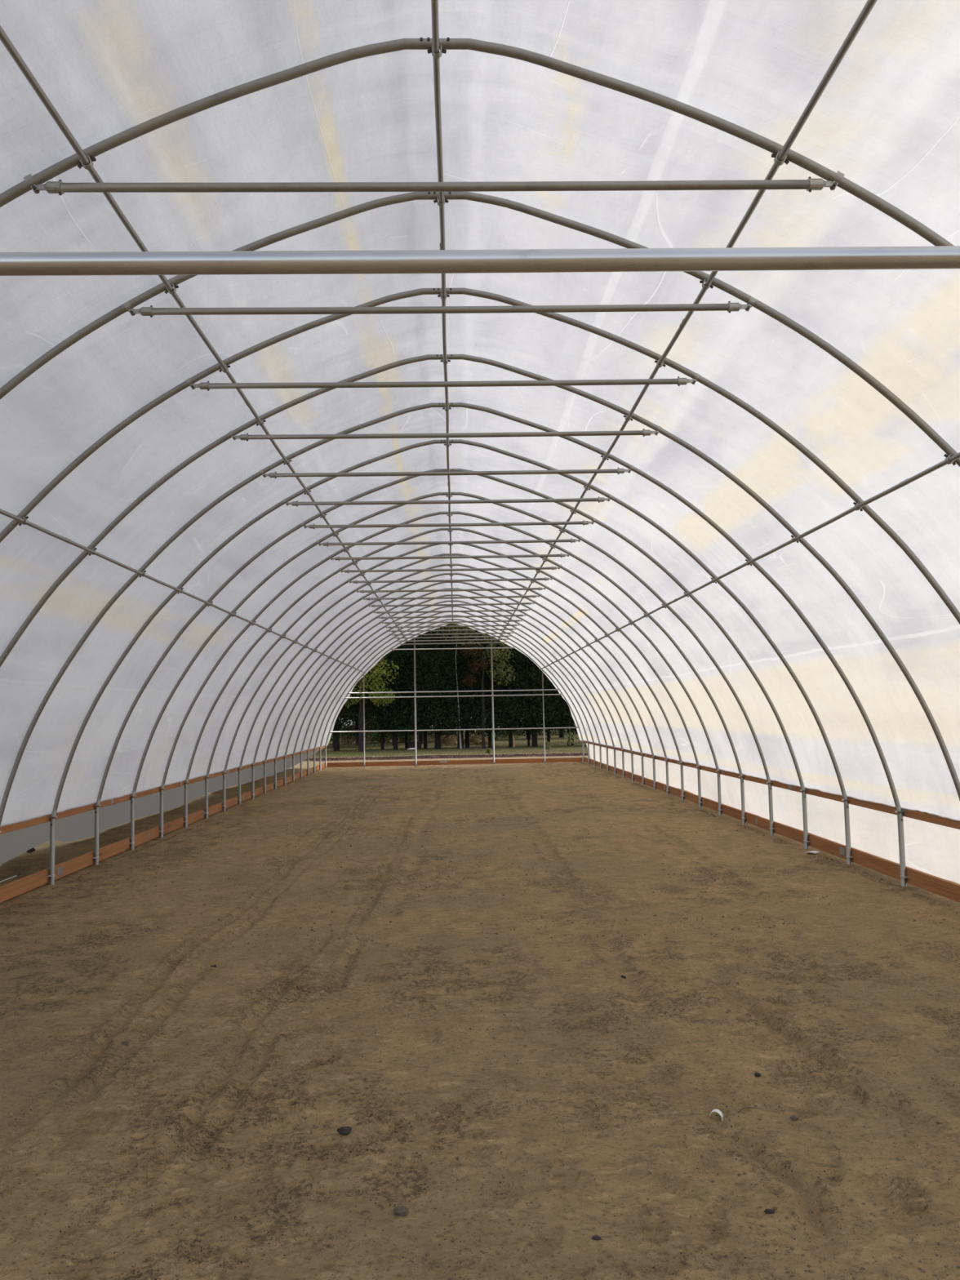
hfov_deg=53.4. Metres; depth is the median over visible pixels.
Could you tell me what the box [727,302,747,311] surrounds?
socket
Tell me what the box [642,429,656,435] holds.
socket
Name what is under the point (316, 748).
board
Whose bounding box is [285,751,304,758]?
board
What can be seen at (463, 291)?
arch
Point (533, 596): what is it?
tie
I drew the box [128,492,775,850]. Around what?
arch
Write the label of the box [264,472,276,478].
socket
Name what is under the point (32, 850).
clod
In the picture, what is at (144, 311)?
socket
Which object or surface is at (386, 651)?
arch
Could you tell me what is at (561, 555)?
tie
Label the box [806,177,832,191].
socket
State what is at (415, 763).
upright
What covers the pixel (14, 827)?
board
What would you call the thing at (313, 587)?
arch
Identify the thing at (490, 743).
conifer tree
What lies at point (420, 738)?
conifer tree
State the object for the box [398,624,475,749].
conifer tree
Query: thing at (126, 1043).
clod
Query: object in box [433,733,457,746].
brush pile
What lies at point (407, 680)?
conifer tree
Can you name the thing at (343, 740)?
shrub
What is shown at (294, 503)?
socket
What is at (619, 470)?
socket
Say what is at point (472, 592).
arch
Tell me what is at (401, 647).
conifer tree
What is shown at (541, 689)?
rail
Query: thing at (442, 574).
arch
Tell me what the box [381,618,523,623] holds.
tie
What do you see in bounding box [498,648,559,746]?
conifer tree
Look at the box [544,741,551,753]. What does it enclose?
weed
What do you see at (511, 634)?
tie
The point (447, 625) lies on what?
conifer tree
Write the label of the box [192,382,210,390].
socket
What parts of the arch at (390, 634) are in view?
ground post, ground post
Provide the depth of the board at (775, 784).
13.15 m
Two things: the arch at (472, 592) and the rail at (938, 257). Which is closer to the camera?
the rail at (938, 257)
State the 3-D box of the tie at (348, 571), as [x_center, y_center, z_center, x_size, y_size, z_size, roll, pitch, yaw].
[-0.460,-1.122,15.046,3.522,0.090,0.053,-1,-4,-2]
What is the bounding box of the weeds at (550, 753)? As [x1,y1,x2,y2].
[304,751,587,761]
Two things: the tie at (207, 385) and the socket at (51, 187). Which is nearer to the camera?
the socket at (51, 187)
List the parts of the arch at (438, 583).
ground post, ground post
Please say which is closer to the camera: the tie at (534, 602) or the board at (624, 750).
the tie at (534, 602)
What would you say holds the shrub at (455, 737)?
on the ground at (524, 744)
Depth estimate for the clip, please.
3.91 m
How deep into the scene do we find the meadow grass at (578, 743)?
50.52 m
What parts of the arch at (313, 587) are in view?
ground post, ground post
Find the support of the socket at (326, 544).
attached to the tie at (325, 544)
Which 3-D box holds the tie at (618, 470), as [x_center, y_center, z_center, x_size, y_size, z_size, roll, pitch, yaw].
[-0.302,-1.582,8.965,3.522,0.090,0.053,-1,-4,-2]
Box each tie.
[23,170,844,195]
[123,297,755,317]
[185,373,700,391]
[228,426,662,441]
[259,464,634,478]
[282,494,613,506]
[301,518,595,528]
[316,536,582,546]
[328,551,571,560]
[338,564,561,573]
[347,575,554,583]
[355,585,546,593]
[361,593,541,600]
[367,600,535,607]
[372,607,531,613]
[377,613,527,618]
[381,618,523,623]
[385,623,519,628]
[387,626,516,631]
[391,631,514,635]
[393,634,511,639]
[396,637,509,641]
[398,640,507,644]
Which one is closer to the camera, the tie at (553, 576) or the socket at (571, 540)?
the socket at (571, 540)
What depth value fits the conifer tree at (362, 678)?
50.93 m
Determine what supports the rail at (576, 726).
attached to the arch at (386, 651)
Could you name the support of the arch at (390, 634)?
on the ground at (524, 744)
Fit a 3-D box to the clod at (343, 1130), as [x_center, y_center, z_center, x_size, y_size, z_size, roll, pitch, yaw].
[-0.543,1.966,3.815,0.060,0.033,0.047,-1,-4,-2]
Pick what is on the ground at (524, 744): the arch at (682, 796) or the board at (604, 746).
the arch at (682, 796)
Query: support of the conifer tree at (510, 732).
on the ground at (524, 744)
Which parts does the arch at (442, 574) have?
ground post, ground post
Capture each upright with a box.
[362,674,365,767]
[413,636,417,766]
[490,637,495,764]
[542,670,546,763]
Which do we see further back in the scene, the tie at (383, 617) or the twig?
the tie at (383, 617)
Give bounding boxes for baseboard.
[0,762,324,902]
[584,756,959,902]
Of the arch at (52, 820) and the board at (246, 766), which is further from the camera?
the board at (246, 766)
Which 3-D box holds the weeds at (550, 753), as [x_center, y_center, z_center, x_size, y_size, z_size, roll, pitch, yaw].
[-0.979,4.579,37.498,16.031,0.039,2.938,-1,-4,-2]
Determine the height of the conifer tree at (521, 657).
13.287 m
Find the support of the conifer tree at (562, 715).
on the ground at (524, 744)
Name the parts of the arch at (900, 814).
ground post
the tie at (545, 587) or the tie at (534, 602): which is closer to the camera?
the tie at (545, 587)
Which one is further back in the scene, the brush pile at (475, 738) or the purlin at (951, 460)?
the brush pile at (475, 738)
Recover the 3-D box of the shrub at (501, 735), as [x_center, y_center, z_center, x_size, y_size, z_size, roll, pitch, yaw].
[1.103,5.373,57.866,1.743,1.554,3.023,3,-6,-42]
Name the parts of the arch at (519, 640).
ground post, ground post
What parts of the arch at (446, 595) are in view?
ground post, ground post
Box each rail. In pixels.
[0,245,959,275]
[329,726,578,733]
[345,693,562,698]
[348,688,558,693]
[391,646,514,650]
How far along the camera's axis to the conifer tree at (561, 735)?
60.73 m
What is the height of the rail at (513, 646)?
0.054 m
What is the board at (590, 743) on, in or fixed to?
attached to the arch at (390, 634)
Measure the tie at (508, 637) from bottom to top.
0.083 m
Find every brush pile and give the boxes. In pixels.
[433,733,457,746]
[463,731,493,744]
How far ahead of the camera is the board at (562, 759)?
30.60 m
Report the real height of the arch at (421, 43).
4.709 m
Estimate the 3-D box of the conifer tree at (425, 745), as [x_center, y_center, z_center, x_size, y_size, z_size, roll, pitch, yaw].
[-2.722,0.524,47.023,3.349,9.876,3.289,-2,-4,13]
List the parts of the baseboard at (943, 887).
nail plate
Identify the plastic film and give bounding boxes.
[0,0,959,884]
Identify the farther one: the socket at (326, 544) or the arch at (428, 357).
the socket at (326, 544)
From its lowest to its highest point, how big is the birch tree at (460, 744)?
6.738 m
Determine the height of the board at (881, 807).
0.092 m
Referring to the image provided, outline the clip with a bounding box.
[709,1108,723,1120]
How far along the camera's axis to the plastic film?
6.45 m
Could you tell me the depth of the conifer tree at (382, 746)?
46.29 m
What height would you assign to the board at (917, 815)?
0.092 m
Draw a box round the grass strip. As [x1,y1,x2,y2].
[310,746,587,757]
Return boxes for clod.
[26,848,35,853]
[120,1041,128,1045]
[336,1126,351,1134]
[393,1205,408,1215]
[591,1235,601,1239]
[754,1071,761,1076]
[764,1208,775,1213]
[790,1115,799,1120]
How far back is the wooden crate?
45.68 m
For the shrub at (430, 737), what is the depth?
56.85 m
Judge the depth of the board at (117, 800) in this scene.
12.85 m
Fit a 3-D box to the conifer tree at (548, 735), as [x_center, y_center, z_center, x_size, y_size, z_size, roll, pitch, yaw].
[3.281,0.890,47.162,3.149,8.940,3.097,-4,-5,31]
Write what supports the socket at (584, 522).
attached to the tie at (584, 522)
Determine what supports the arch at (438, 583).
on the ground at (524, 744)
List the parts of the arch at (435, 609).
ground post, ground post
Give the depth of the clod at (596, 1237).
3.03 m
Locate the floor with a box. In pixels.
[0,761,959,1279]
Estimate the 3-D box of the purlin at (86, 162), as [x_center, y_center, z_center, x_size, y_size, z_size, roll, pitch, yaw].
[-1.993,-1.110,16.229,0.077,0.060,29.380,-1,-4,-2]
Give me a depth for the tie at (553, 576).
16.25 m
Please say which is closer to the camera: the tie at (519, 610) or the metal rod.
the metal rod
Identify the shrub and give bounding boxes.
[328,728,355,744]
[339,724,374,744]
[364,717,391,742]
[365,726,413,743]
[397,731,418,742]
[404,728,444,742]
[434,724,463,739]
[493,720,519,740]
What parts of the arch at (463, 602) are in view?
ground post, ground post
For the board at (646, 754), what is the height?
0.092 m
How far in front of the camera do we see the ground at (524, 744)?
41.20 m
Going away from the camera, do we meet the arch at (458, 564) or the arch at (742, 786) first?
the arch at (742, 786)
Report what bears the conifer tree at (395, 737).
on the ground at (524, 744)
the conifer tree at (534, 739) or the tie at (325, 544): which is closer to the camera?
the tie at (325, 544)
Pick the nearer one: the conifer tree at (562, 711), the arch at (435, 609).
the arch at (435, 609)
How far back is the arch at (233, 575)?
11.30 m
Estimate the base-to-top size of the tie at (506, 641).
0.083 m
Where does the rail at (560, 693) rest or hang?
attached to the arch at (386, 651)
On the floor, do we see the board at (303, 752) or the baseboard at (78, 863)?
the baseboard at (78, 863)
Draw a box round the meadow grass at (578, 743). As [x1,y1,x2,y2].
[320,733,581,751]
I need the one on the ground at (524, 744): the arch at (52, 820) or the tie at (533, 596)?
the arch at (52, 820)
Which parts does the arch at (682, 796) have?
ground post, ground post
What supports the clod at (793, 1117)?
on the floor
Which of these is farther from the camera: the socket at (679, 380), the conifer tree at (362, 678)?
the conifer tree at (362, 678)
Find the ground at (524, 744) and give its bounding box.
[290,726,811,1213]
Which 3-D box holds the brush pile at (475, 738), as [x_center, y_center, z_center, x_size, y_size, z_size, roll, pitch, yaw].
[-0.282,5.224,51.305,2.197,0.803,1.494,-1,-4,-2]
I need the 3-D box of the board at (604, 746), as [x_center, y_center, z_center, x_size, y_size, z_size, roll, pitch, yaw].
[3.509,2.840,25.208,0.043,0.092,3.060,-1,-4,-2]
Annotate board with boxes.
[0,798,114,834]
[111,782,182,804]
[181,769,229,786]
[227,761,261,773]
[261,755,286,764]
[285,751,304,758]
[304,746,319,753]
[326,757,582,767]
[588,742,603,746]
[603,745,621,751]
[621,749,645,756]
[644,753,678,764]
[676,760,723,774]
[722,770,790,790]
[787,784,903,816]
[902,808,959,829]
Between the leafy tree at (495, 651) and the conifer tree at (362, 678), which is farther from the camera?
the conifer tree at (362, 678)
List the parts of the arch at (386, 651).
ground post, ground post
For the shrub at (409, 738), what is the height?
1.665 m
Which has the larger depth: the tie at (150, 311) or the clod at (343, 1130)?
the tie at (150, 311)
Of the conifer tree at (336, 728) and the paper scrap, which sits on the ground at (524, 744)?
the conifer tree at (336, 728)
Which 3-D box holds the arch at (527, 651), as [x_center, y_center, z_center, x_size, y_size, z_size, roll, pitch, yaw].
[-0.807,1.687,29.509,8.309,4.709,0.077,-1,-4,-2]
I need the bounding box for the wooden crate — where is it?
[406,741,422,748]
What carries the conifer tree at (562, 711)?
on the ground at (524, 744)
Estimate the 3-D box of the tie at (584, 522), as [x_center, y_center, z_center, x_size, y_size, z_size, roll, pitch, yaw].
[-0.365,-1.391,11.397,3.522,0.090,0.053,-1,-4,-2]
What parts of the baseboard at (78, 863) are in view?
nail plate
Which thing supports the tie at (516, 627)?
attached to the arch at (435, 609)
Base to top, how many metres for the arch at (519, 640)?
4.709 m
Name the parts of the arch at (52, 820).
ground post, ground post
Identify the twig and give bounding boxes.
[737,1106,761,1112]
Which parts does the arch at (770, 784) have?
ground post, ground post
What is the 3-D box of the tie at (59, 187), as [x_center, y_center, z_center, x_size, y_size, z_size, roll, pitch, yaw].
[-0.176,-1.965,4.102,3.522,0.090,0.053,-1,-4,-2]
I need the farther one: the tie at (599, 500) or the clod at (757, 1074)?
the tie at (599, 500)
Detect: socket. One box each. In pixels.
[35,180,64,194]
[133,306,154,316]
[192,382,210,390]
[235,433,248,440]
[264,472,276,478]
[288,501,297,506]
[306,524,315,528]
[320,542,328,546]
[570,538,578,542]
[582,520,591,524]
[598,497,608,502]
[617,467,629,473]
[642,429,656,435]
[676,377,693,385]
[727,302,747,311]
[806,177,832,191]
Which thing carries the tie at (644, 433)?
attached to the arch at (428, 357)
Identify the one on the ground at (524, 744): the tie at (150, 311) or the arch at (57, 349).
the arch at (57, 349)
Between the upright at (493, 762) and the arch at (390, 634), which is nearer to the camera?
the arch at (390, 634)
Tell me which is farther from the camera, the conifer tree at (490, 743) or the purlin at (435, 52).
the conifer tree at (490, 743)
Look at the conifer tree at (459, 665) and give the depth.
45.92 m
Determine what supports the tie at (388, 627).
attached to the arch at (463, 602)
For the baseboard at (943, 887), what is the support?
on the floor
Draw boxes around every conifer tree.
[329,680,368,751]
[332,678,374,747]
[340,672,379,745]
[347,646,414,749]
[356,638,433,750]
[357,647,434,746]
[374,638,435,748]
[391,631,457,748]
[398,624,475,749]
[410,631,457,743]
[428,624,491,748]
[433,625,496,715]
[438,632,500,747]
[453,628,525,747]
[475,635,515,738]
[479,637,541,747]
[494,657,552,738]
[495,648,573,746]
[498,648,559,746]
[517,658,576,746]
[536,675,576,745]
[536,675,576,746]
[555,691,564,737]
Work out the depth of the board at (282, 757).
21.85 m
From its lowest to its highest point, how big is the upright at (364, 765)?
3.073 m
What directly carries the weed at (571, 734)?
on the ground at (524, 744)
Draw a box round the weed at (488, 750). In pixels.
[485,748,490,756]
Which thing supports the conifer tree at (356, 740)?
on the ground at (524, 744)
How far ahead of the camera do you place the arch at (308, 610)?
16.17 m
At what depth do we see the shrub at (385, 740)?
56.81 m
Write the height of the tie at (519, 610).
0.083 m
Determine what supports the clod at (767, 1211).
on the floor
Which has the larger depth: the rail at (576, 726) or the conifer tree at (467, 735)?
the conifer tree at (467, 735)
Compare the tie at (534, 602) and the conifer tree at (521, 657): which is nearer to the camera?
the tie at (534, 602)
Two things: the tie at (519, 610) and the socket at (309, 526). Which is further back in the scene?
the tie at (519, 610)
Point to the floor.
(642, 1154)
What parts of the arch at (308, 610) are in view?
ground post, ground post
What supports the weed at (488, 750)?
on the ground at (524, 744)
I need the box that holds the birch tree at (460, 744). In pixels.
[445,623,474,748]
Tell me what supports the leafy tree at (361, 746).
on the ground at (524, 744)
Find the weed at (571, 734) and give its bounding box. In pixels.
[564,732,575,745]
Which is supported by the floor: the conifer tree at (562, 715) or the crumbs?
the crumbs
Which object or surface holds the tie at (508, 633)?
attached to the arch at (390, 634)
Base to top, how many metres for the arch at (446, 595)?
4.709 m
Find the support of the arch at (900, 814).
on the ground at (524, 744)
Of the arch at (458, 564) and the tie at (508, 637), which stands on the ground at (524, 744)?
the arch at (458, 564)
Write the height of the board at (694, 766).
0.092 m
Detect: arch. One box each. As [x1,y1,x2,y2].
[0,37,953,246]
[0,191,959,466]
[0,287,959,624]
[0,354,959,800]
[0,402,908,886]
[47,439,853,884]
[92,468,809,865]
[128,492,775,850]
[158,511,746,838]
[182,527,722,827]
[204,543,702,818]
[222,553,684,811]
[237,563,670,804]
[251,573,656,799]
[263,582,644,793]
[274,587,634,789]
[284,594,624,785]
[292,600,616,781]
[300,605,608,777]
[306,612,601,775]
[313,614,595,773]
[319,618,589,769]
[324,622,584,768]
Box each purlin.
[0,25,407,640]
[0,508,366,673]
[426,0,453,621]
[497,0,877,639]
[539,452,959,670]
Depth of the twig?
3.96 m
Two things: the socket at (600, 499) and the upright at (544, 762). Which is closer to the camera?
the socket at (600, 499)
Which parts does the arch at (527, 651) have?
ground post, ground post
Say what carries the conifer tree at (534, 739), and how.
on the ground at (524, 744)
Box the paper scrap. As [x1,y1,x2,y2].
[804,850,819,853]
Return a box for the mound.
[469,731,496,743]
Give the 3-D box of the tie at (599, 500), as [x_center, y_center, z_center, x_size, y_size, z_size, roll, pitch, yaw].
[-0.334,-1.489,10.181,3.522,0.090,0.053,-1,-4,-2]
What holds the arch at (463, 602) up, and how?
on the ground at (524, 744)
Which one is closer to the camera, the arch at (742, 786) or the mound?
the arch at (742, 786)
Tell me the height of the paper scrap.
0.026 m
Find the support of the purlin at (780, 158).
attached to the arch
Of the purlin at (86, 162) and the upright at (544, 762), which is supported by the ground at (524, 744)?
the upright at (544, 762)
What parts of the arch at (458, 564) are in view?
ground post, ground post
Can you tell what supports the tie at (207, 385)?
attached to the arch at (463, 291)
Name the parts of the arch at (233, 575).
ground post, ground post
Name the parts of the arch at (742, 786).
ground post, ground post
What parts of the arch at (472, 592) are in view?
ground post, ground post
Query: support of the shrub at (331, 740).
on the ground at (524, 744)
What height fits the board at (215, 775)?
0.092 m
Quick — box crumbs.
[0,809,959,1279]
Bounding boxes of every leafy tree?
[337,647,399,751]
[428,623,515,748]
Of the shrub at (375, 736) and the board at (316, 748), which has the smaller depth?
the board at (316, 748)
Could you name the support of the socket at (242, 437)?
attached to the tie at (644, 433)
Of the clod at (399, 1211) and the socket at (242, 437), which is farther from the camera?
the socket at (242, 437)
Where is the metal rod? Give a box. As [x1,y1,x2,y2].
[0,875,17,882]
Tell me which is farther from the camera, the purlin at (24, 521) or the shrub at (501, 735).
the shrub at (501, 735)
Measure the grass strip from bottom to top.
0.046 m

